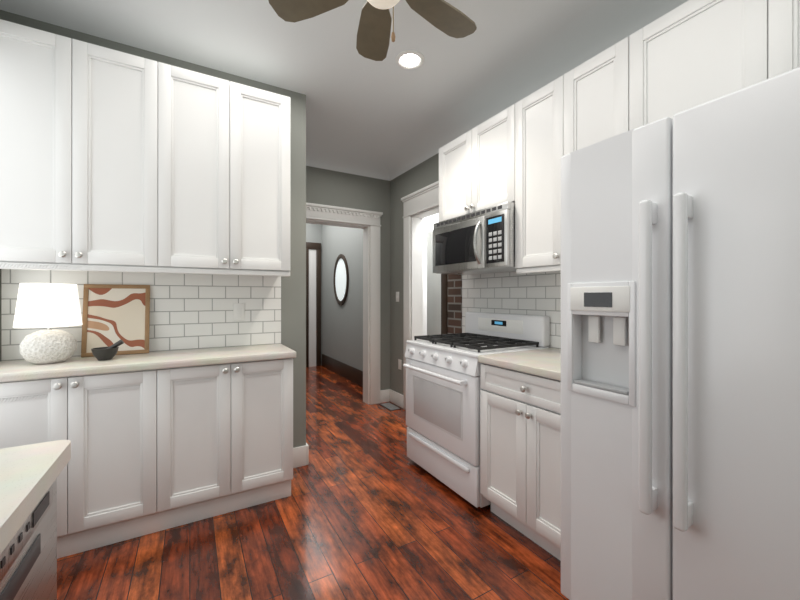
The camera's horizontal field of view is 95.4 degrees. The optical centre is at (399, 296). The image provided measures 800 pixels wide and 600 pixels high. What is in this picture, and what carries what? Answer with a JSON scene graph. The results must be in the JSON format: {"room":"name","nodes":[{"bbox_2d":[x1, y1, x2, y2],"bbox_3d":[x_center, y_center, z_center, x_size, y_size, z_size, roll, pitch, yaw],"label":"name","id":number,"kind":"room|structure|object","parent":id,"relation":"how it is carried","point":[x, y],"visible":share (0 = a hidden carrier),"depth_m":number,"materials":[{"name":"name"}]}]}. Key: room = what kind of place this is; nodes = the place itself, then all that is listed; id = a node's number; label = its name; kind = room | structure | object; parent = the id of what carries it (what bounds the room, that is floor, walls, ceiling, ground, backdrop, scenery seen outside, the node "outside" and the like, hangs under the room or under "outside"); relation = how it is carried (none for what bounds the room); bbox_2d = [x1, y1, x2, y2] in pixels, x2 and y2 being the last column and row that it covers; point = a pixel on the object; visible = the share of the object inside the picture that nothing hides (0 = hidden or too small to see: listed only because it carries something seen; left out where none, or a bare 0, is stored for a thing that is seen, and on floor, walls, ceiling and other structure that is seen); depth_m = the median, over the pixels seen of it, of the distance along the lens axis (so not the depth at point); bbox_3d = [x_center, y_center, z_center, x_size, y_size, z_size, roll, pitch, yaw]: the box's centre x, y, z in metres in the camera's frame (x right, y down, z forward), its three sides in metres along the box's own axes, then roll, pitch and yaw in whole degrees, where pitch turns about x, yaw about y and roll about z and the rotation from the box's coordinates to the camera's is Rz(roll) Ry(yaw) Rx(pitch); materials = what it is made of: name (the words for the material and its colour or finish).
{"room":"kitchen","nodes":[
{"label":"kitchen","id":0,"kind":"room"},
{"bbox_2d":[0,10,305,447],"bbox_3d":[-1.499,-0.128,2.327,1.770,2.755,0.130,0,0,-30],"label":"wall","id":1,"kind":"structure","parent":0,"point":[293,310],"depth_m":2.65,"materials":[{"name":"grey paint"}]},
{"bbox_2d":[0,19,175,273],"bbox_3d":[-1.670,-0.715,1.949,0.763,1.110,0.350,0,0,-30],"label":"upper cabinet","id":2,"kind":"object","parent":1,"relation":"attached to","point":[111,160],"depth_m":1.80,"materials":[{"name":"white wood"}]},
{"bbox_2d":[1,269,280,360],"bbox_3d":[-1.471,0.095,2.262,1.420,0.550,0.010,0,0,-30],"label":"tile backsplash","id":3,"kind":"structure","parent":1,"relation":"attached to","point":[191,311],"depth_m":2.32,"materials":[{"name":"white tile"}]},
{"bbox_2d":[233,303,244,320],"bbox_3d":[-1.093,0.102,2.471,0.072,0.116,0.007,0,0,-30],"label":"electrical outlet plate","id":4,"kind":"object","parent":3,"relation":"attached to","point":[238,311],"visible":1,"depth_m":2.47,"materials":[{"name":"white plastic"}]},
{"bbox_2d":[172,66,289,274],"bbox_3d":[-1.112,-0.715,2.271,0.764,1.110,0.350,0,0,-30],"label":"upper cabinet","id":5,"kind":"object","parent":1,"relation":"attached to","point":[231,140],"depth_m":2.13,"materials":[{"name":"white wood"}]},
{"bbox_2d":[293,389,402,467],"bbox_3d":[-0.488,1.177,3.485,1.520,0.145,1.156,0,0,-30],"label":"baseboard","id":6,"kind":"structure","parent":1,"relation":"attached to","point":[300,456],"depth_m":2.71,"materials":[{"name":"white wood"}]},
{"bbox_2d":[0,0,603,159],"bbox_3d":[-0.457,-1.555,3.142,4.550,0.100,8.900,0,0,-30],"label":"ceiling","id":7,"kind":"structure","parent":0,"point":[357,103],"depth_m":2.20,"materials":[{"name":"paint"}]},
{"bbox_2d":[306,145,389,180],"bbox_3d":[-0.630,-1.448,3.921,1.330,0.115,0.260,0,0,-30],"label":"cove","id":8,"kind":"object","parent":7,"relation":"attached to","point":[324,158],"visible":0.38,"depth_m":3.98,"materials":[{"name":"paint"}]},
{"bbox_2d":[268,0,476,60],"bbox_3d":[-0.064,-1.262,1.372,0.995,0.484,0.960,0,0,-30],"label":"ceiling fan","id":9,"kind":"object","parent":7,"relation":"hanging from","point":[374,30],"visible":1,"depth_m":1.57,"materials":[{"name":"brown wood"}]},
{"bbox_2d":[395,50,423,68],"bbox_3d":[0.063,-1.500,2.311,0.184,0.010,0.184,0,0,-30],"label":"recessed light","id":10,"kind":"object","parent":7,"relation":"in","point":[410,59],"visible":1,"depth_m":2.31,"materials":[{"name":"white glass"}]},
{"bbox_2d":[381,0,688,180],"bbox_3d":[1.054,-1.448,2.075,0.260,0.115,5.140,0,0,-30],"label":"cove","id":11,"kind":"object","parent":7,"relation":"attached to","point":[602,26],"depth_m":2.36,"materials":[{"name":"paint"}]},
{"bbox_2d":[57,365,568,599],"bbox_3d":[-0.457,1.300,3.142,4.550,0.100,8.900,0,0,-30],"label":"floor","id":12,"kind":"structure","parent":0,"point":[368,509],"depth_m":1.83,"materials":[{"name":"brown wood"}]},
{"bbox_2d":[0,478,56,599],"bbox_3d":[-0.896,0.816,0.424,0.611,0.868,0.600,0,0,-30],"label":"dishwasher","id":13,"kind":"object","parent":12,"relation":"on","point":[28,562],"visible":0.77,"depth_m":0.71,"materials":[{"name":"grey plastic"}]},
{"bbox_2d":[0,368,171,558],"bbox_3d":[-1.652,0.813,1.919,0.763,0.874,0.420,0,0,-30],"label":"base cabinet","id":14,"kind":"object","parent":12,"relation":"on","point":[154,450],"depth_m":1.80,"materials":[{"name":"white wood"}]},
{"bbox_2d":[0,344,295,381],"bbox_3d":[-1.358,0.354,2.065,1.420,0.039,0.441,0,0,-30],"label":"countertop","id":15,"kind":"structure","parent":14,"relation":"on","point":[15,370],"depth_m":1.91,"materials":[{"name":"stone"}]},
{"bbox_2d":[13,283,82,363],"bbox_3d":[-1.787,0.134,1.855,0.256,0.400,0.256,0,0,-30],"label":"table lamp","id":16,"kind":"object","parent":15,"relation":"on","point":[48,306],"visible":1,"depth_m":1.78,"materials":[{"name":"ceramic"}]},
{"bbox_2d":[91,340,123,360],"bbox_3d":[-1.557,0.282,1.942,0.140,0.104,0.116,0,0,-30],"label":"bowl","id":17,"kind":"object","parent":15,"relation":"on","point":[104,353],"visible":1,"depth_m":1.91,"materials":[{"name":"grey stone"}]},
{"bbox_2d":[81,284,149,356],"bbox_3d":[-1.643,0.132,2.116,0.310,0.407,0.081,0,0,-30],"label":"framed art","id":18,"kind":"object","parent":15,"relation":"on","point":[112,314],"visible":0.98,"depth_m":2.11,"materials":[{"name":"beige paper"}]},
{"bbox_2d":[172,358,292,527],"bbox_3d":[-1.094,0.813,2.241,0.764,0.874,0.420,0,0,-30],"label":"base cabinet","id":19,"kind":"object","parent":12,"relation":"on","point":[232,423],"depth_m":2.08,"materials":[{"name":"white wood"}]},
{"bbox_2d":[379,402,400,410],"bbox_3d":[-0.114,1.246,4.137,0.140,0.008,0.280,0,0,-30],"label":"floor vent","id":20,"kind":"object","parent":12,"relation":"in","point":[390,406],"visible":1,"depth_m":4.12,"materials":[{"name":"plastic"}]},
{"bbox_2d":[403,312,549,507],"bbox_3d":[0.493,0.688,2.571,0.711,1.125,0.794,0,0,-30],"label":"stove","id":21,"kind":"object","parent":12,"relation":"on","point":[443,380],"visible":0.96,"depth_m":2.39,"materials":[{"name":"metal"}]},
{"bbox_2d":[480,363,560,560],"bbox_3d":[0.886,0.813,1.949,0.672,0.874,0.660,0,0,-30],"label":"base cabinet","id":22,"kind":"object","parent":12,"relation":"on","point":[520,451],"visible":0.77,"depth_m":1.82,"materials":[{"name":"white wood"}]},
{"bbox_2d":[478,348,560,380],"bbox_3d":[0.889,0.354,1.953,0.643,0.039,0.664,0,0,-30],"label":"countertop","id":23,"kind":"structure","parent":22,"relation":"on","point":[546,362],"depth_m":1.92,"materials":[{"name":"stone"}]},
{"bbox_2d":[561,67,799,599],"bbox_3d":[1.172,0.355,1.196,0.883,1.790,0.910,0,0,-30],"label":"refrigerator","id":24,"kind":"object","parent":12,"relation":"on","point":[680,355],"visible":1,"depth_m":1.02,"materials":[{"name":"metal"}]},
{"bbox_3d":[-0.324,0.813,-0.615,0.620,0.874,1.759,0,0,-30],"label":"cabinet","id":25,"kind":"object","parent":12,"relation":"on","visible":0},
{"bbox_2d":[0,440,70,553],"bbox_3d":[-0.459,0.354,-0.331,0.650,0.039,2.385,0,0,-30],"label":"countertop","id":26,"kind":"structure","parent":25,"relation":"on","point":[29,474],"depth_m":0.69,"materials":[{"name":"stone"}]},
{"bbox_2d":[306,223,321,364],"bbox_3d":[-1.986,-0.128,6.370,1.230,2.755,0.120,0,0,-30],"label":"wall","id":27,"kind":"structure","parent":0,"point":[313,232],"depth_m":6.59,"materials":[{"name":"grey paint"}]},
{"bbox_2d":[306,242,320,366],"bbox_3d":[-1.572,0.140,6.517,0.315,2.220,0.040,0,0,-30],"label":"door frame","id":28,"kind":"structure","parent":27,"relation":"attached to","point":[313,304],"depth_m":6.53,"materials":[{"name":"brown wood"}]},
{"bbox_2d":[306,166,389,389],"bbox_3d":[-0.788,-0.128,4.066,1.460,2.755,0.150,0,0,-30],"label":"wall","id":29,"kind":"structure","parent":0,"point":[335,188],"depth_m":4.25,"materials":[{"name":"grey paint"}]},
{"bbox_2d":[306,202,382,404],"bbox_3d":[-0.751,0.130,4.061,1.160,2.240,0.194,0,0,-30],"label":"door frame","id":30,"kind":"structure","parent":29,"relation":"attached to","point":[367,222],"depth_m":4.23,"materials":[{"name":"white wood"}]},
{"bbox_2d":[322,153,438,394],"bbox_3d":[0.417,-0.128,3.578,0.140,2.755,8.620,0,0,-30],"label":"wall","id":31,"kind":"structure","parent":0,"point":[341,333],"depth_m":5.18,"materials":[{"name":"grey paint"}]},
{"bbox_2d":[333,254,348,304],"bbox_3d":[-0.940,-0.270,5.750,0.030,0.806,0.620,0,0,-30],"label":"mirror","id":32,"kind":"object","parent":31,"relation":"attached to","point":[341,279],"visible":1,"depth_m":5.74,"materials":[{"name":"clear glass"}]},
{"bbox_2d":[322,354,362,386],"bbox_3d":[-0.805,1.140,5.534,0.020,0.220,2.410,0,0,-30],"label":"baseboard","id":33,"kind":"structure","parent":31,"relation":"attached to","point":[350,373],"depth_m":5.61,"materials":[{"name":"brown wood"}]},
{"bbox_2d":[396,292,398,301],"bbox_3d":[-0.032,-0.001,4.201,0.014,0.116,0.072,0,0,-30],"label":"switch plate","id":34,"kind":"object","parent":31,"relation":"attached to","point":[397,293],"depth_m":4.20,"materials":[{"name":"white plastic"}]},
{"bbox_2d":[398,359,401,369],"bbox_3d":[-0.002,0.774,4.157,0.006,0.116,0.072,0,0,-30],"label":"switch plate","id":35,"kind":"object","parent":31,"relation":"attached to","point":[399,360],"depth_m":4.15,"materials":[{"name":"white plastic"}]},
{"bbox_2d":[401,181,438,409],"bbox_3d":[0.270,0.075,3.788,0.184,2.350,0.730,0,0,-30],"label":"door frame","id":36,"kind":"structure","parent":31,"relation":"attached to","point":[419,205],"depth_m":3.96,"materials":[{"name":"white wood"}]},
{"bbox_2d":[439,104,514,221],"bbox_3d":[0.658,-0.887,2.666,0.350,0.606,0.790,0,0,-30],"label":"upper cabinet","id":37,"kind":"object","parent":31,"relation":"attached to","point":[477,168],"depth_m":2.52,"materials":[{"name":"white wood"}]},
{"bbox_2d":[433,202,516,274],"bbox_3d":[0.606,-0.383,2.636,0.468,0.395,0.784,0,0,-30],"label":"microwave","id":38,"kind":"object","parent":37,"relation":"attached to","point":[481,241],"visible":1,"depth_m":2.45,"materials":[{"name":"silver metal"}]},
{"bbox_2d":[462,271,560,348],"bbox_3d":[0.945,0.090,2.514,0.010,0.560,1.580,0,0,-30],"label":"tile backsplash","id":39,"kind":"structure","parent":31,"relation":"attached to","point":[525,294],"depth_m":2.65,"materials":[{"name":"white tile"}]},
{"bbox_2d":[515,28,642,271],"bbox_3d":[1.024,-0.680,2.033,0.350,1.020,0.792,0,0,-30],"label":"upper cabinet","id":40,"kind":"object","parent":31,"relation":"attached to","point":[601,98],"depth_m":1.97,"materials":[{"name":"white wood"}]},
{"bbox_2d":[643,0,738,125],"bbox_3d":[1.321,-0.900,1.518,0.350,0.580,0.518,0,0,-30],"label":"upper cabinet","id":41,"kind":"object","parent":31,"relation":"attached to","point":[686,55],"depth_m":1.46,"materials":[{"name":"white wood"}]},
{"bbox_2d":[739,0,799,89],"bbox_3d":[1.521,-0.900,1.171,0.350,0.580,0.518,0,0,-30],"label":"upper cabinet","id":42,"kind":"object","parent":31,"relation":"attached to","point":[769,30],"depth_m":1.26,"materials":[{"name":"white wood"}]},
{"bbox_2d":[423,213,438,334],"bbox_3d":[0.313,-0.128,4.857,0.960,2.755,0.100,0,0,-30],"label":"wall","id":43,"kind":"structure","parent":0,"point":[429,222],"depth_m":4.80,"materials":[{"name":"white paint"}]},
{"bbox_2d":[427,231,440,334],"bbox_3d":[0.555,0.225,4.189,0.050,2.050,0.800,0,0,-30],"label":"door frame","id":44,"kind":"structure","parent":43,"relation":"attached to","point":[433,303],"depth_m":4.42,"materials":[{"name":"white wood"}]},
{"bbox_2d":[441,274,461,333],"bbox_3d":[0.524,-0.068,3.362,0.170,2.635,0.300,0,0,-30],"label":"brick wall","id":45,"kind":"structure","parent":0,"point":[451,303],"depth_m":3.32,"materials":[{"name":"brown brick"}]}
]}

